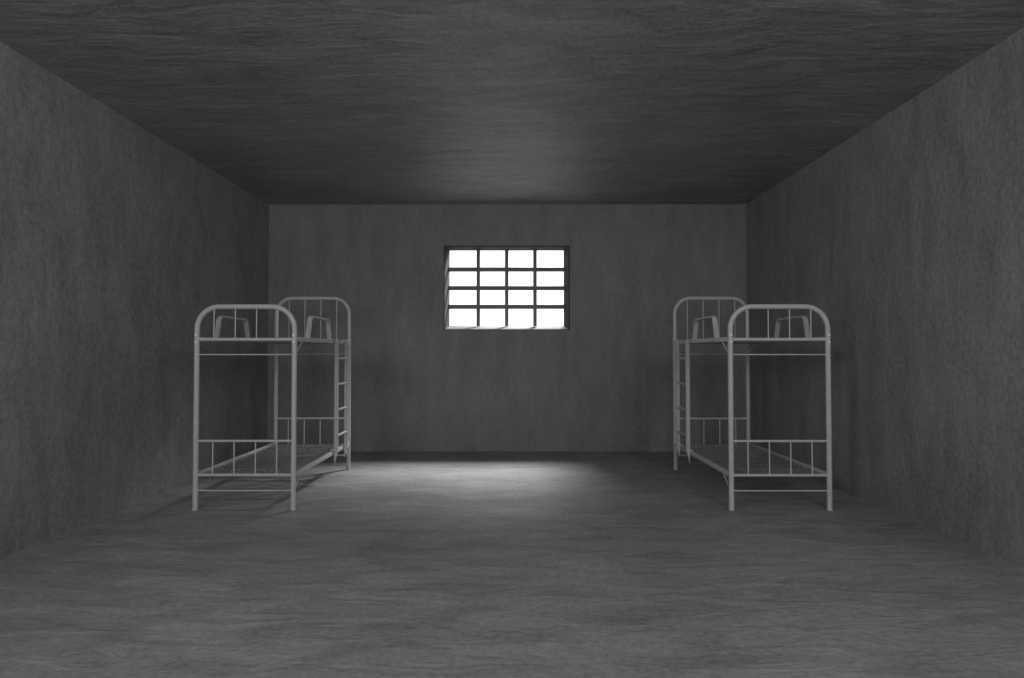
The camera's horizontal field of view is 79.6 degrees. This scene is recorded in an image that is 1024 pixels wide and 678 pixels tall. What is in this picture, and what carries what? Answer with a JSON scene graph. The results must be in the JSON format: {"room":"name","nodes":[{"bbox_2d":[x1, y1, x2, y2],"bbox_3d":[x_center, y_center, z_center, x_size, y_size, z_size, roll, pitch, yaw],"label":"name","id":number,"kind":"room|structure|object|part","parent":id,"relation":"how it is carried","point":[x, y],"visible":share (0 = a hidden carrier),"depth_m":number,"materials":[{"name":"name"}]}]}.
{"room":"prison interior","nodes":[
{"label":"prison interior","id":0,"kind":"room"},
{"bbox_2d":[0,42,268,557],"bbox_3d":[-3.741,-0.287,3.721,0.300,3.623,10.610,0,-1,0],"label":"wall","id":1,"kind":"structure","parent":0,"point":[115,240],"depth_m":5.43,"materials":[{"name":"concrete"}]},
{"bbox_2d":[267,204,746,450],"bbox_3d":[-0.068,-0.167,9.166,7.620,3.623,0.300,0,-1,0],"label":"wall","id":2,"kind":"structure","parent":0,"point":[604,382],"depth_m":9.01,"materials":[{"name":"concrete"}]},
{"bbox_2d":[444,246,569,329],"bbox_3d":[-0.076,-0.748,9.179,1.851,1.243,0.300,0,-1,0],"label":"window","id":3,"kind":"structure","parent":2,"relation":"in","point":[447,249],"depth_m":9.16,"materials":[{"name":"dark metal"},{"name":"glass"}]},
{"bbox_2d":[448,250,564,325],"bbox_3d":[-0.082,-0.769,9.254,1.752,1.154,0.036,0,-1,0],"label":"window grille","id":4,"kind":"object","parent":3,"relation":"attached to","point":[478,269],"visible":1,"depth_m":9.24,"materials":[{"name":"metal"}]},
{"bbox_3d":[-0.076,-0.164,9.166,1.851,0.075,0.300,0,-1,0],"label":"sill","id":5,"kind":"part","parent":3,"relation":"part of","materials":[{"name":"paint"}]},
{"bbox_2d":[0,451,1023,677],"bbox_3d":[-0.081,1.624,3.671,7.620,0.200,11.210,0,-1,0],"label":"floor","id":6,"kind":"structure","parent":0,"point":[393,564],"depth_m":3.91,"materials":[{"name":"concrete"}]},
{"bbox_2d":[192,297,350,510],"bbox_3d":[-2.445,0.521,6.629,0.981,2.136,1.984,0,-1,0],"label":"bunk bed","id":7,"kind":"object","parent":6,"relation":"on","point":[293,450],"visible":1,"depth_m":6.16,"materials":[{"name":"grey paint"}]},
{"bbox_3d":[-2.906,0.757,5.659,0.048,1.580,0.047,0,-1,0],"label":"leg","id":8,"kind":"part","parent":7,"relation":"part of","materials":[{"name":"grey paint"}]},
{"bbox_3d":[-2.906,0.022,6.640,0.034,0.044,1.910,0,-1,0],"label":"rail","id":9,"kind":"part","parent":7,"relation":"part of","materials":[{"name":"grey metal"}]},
{"bbox_3d":[-2.906,1.270,6.613,0.034,0.044,1.910,0,-1,0],"label":"rail","id":10,"kind":"part","parent":7,"relation":"part of","materials":[{"name":"grey metal"}]},
{"bbox_3d":[-2.457,1.094,5.653,0.898,0.337,0.026,0,-1,0],"label":"panel","id":11,"kind":"part","parent":7,"relation":"part of","materials":[{"name":"grey paint"}]},
{"bbox_3d":[-2.457,1.391,5.647,0.898,0.014,0.014,0,-1,0],"label":"tie rod","id":12,"kind":"part","parent":7,"relation":"part of","materials":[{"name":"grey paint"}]},
{"bbox_3d":[-2.457,0.144,5.674,0.898,0.012,0.012,0,-1,0],"label":"tie rod","id":13,"kind":"part","parent":7,"relation":"part of","materials":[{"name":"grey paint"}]},
{"bbox_3d":[-2.457,-0.177,5.681,0.945,0.290,0.047,0,-1,0],"label":"footboard","id":14,"kind":"part","parent":7,"relation":"part of","materials":[{"name":"grey paint"}]},
{"bbox_3d":[-2.914,0.800,7.588,0.048,1.580,0.047,0,-1,0],"label":"leg","id":15,"kind":"part","parent":7,"relation":"part of","materials":[{"name":"grey paint"}]},
{"bbox_3d":[-2.008,0.757,5.663,0.048,1.580,0.047,0,-1,0],"label":"leg","id":16,"kind":"part","parent":7,"relation":"part of","materials":[{"name":"grey paint"}]},
{"bbox_3d":[-2.465,1.148,7.583,0.898,0.360,0.022,0,-1,0],"label":"panel","id":17,"kind":"part","parent":7,"relation":"part of","materials":[{"name":"grey paint"}]},
{"bbox_3d":[-2.465,-0.258,7.614,0.941,0.536,0.043,0,-1,0],"label":"headboard","id":18,"kind":"part","parent":7,"relation":"part of","materials":[{"name":"grey paint"}]},
{"bbox_3d":[-2.465,0.186,7.604,0.898,0.012,0.012,0,-1,0],"label":"tie rod","id":19,"kind":"part","parent":7,"relation":"part of","materials":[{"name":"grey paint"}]},
{"bbox_3d":[-2.017,1.270,6.617,0.034,0.044,1.910,0,-1,0],"label":"rail","id":20,"kind":"part","parent":7,"relation":"part of","materials":[{"name":"grey metal"}]},
{"bbox_3d":[-2.017,0.022,6.644,0.034,0.044,1.910,0,-1,0],"label":"rail","id":21,"kind":"part","parent":7,"relation":"part of","materials":[{"name":"grey metal"}]},
{"bbox_3d":[-2.016,0.800,7.592,0.048,1.580,0.047,0,-1,0],"label":"leg","id":22,"kind":"part","parent":7,"relation":"part of","materials":[{"name":"grey paint"}]},
{"bbox_2d":[673,297,832,510],"bbox_3d":[2.444,0.521,6.617,0.981,2.136,1.984,0,-1,0],"label":"bunk bed","id":23,"kind":"object","parent":6,"relation":"on","point":[749,450],"visible":1,"depth_m":6.13,"materials":[{"name":"grey paint"}]},
{"bbox_3d":[2.012,0.799,7.579,0.048,1.580,0.047,0,-1,0],"label":"leg","id":24,"kind":"part","parent":23,"relation":"part of","materials":[{"name":"grey paint"}]},
{"bbox_3d":[2.016,0.021,6.630,0.034,0.044,1.910,0,-1,0],"label":"rail","id":25,"kind":"part","parent":23,"relation":"part of","materials":[{"name":"grey metal"}]},
{"bbox_3d":[2.016,1.270,6.603,0.034,0.044,1.910,0,-1,0],"label":"rail","id":26,"kind":"part","parent":23,"relation":"part of","materials":[{"name":"grey metal"}]},
{"bbox_3d":[2.461,0.186,7.592,0.898,0.012,0.012,0,-1,0],"label":"tie rod","id":27,"kind":"part","parent":23,"relation":"part of","materials":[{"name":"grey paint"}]},
{"bbox_3d":[2.461,-0.258,7.601,0.941,0.536,0.043,0,-1,0],"label":"headboard","id":28,"kind":"part","parent":23,"relation":"part of","materials":[{"name":"grey paint"}]},
{"bbox_3d":[2.461,1.148,7.571,0.898,0.360,0.022,0,-1,0],"label":"panel","id":29,"kind":"part","parent":23,"relation":"part of","materials":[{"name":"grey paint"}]},
{"bbox_3d":[2.011,0.757,5.649,0.048,1.580,0.047,0,-1,0],"label":"leg","id":30,"kind":"part","parent":23,"relation":"part of","materials":[{"name":"grey paint"}]},
{"bbox_3d":[2.910,0.799,7.578,0.048,1.580,0.047,0,-1,0],"label":"leg","id":31,"kind":"part","parent":23,"relation":"part of","materials":[{"name":"grey paint"}]},
{"bbox_3d":[2.460,-0.177,5.669,0.945,0.290,0.047,0,-1,0],"label":"footboard","id":32,"kind":"part","parent":23,"relation":"part of","materials":[{"name":"grey paint"}]},
{"bbox_3d":[2.460,0.143,5.662,0.898,0.012,0.012,0,-1,0],"label":"tie rod","id":33,"kind":"part","parent":23,"relation":"part of","materials":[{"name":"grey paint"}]},
{"bbox_3d":[2.460,1.391,5.635,0.898,0.014,0.014,0,-1,0],"label":"tie rod","id":34,"kind":"part","parent":23,"relation":"part of","materials":[{"name":"grey paint"}]},
{"bbox_3d":[2.460,1.094,5.641,0.898,0.337,0.026,0,-1,0],"label":"panel","id":35,"kind":"part","parent":23,"relation":"part of","materials":[{"name":"grey paint"}]},
{"bbox_3d":[2.904,1.270,6.603,0.034,0.044,1.910,0,-1,0],"label":"rail","id":36,"kind":"part","parent":23,"relation":"part of","materials":[{"name":"grey metal"}]},
{"bbox_3d":[2.904,0.021,6.630,0.034,0.044,1.910,0,-1,0],"label":"rail","id":37,"kind":"part","parent":23,"relation":"part of","materials":[{"name":"grey metal"}]},
{"bbox_3d":[2.909,0.757,5.649,0.048,1.580,0.047,0,-1,0],"label":"leg","id":38,"kind":"part","parent":23,"relation":"part of","materials":[{"name":"grey paint"}]},
{"bbox_2d":[0,0,1023,204],"bbox_3d":[-0.081,-2.198,3.754,7.620,0.200,11.210,0,-1,0],"label":"ceiling","id":39,"kind":"structure","parent":0,"point":[291,102],"depth_m":5.00,"materials":[{"name":"concrete"}]},
{"bbox_2d":[746,27,1023,567],"bbox_3d":[3.579,-0.287,3.704,0.300,3.623,10.610,0,-1,0],"label":"wall","id":40,"kind":"structure","parent":0,"point":[907,234],"depth_m":5.25,"materials":[{"name":"concrete"}]}
]}

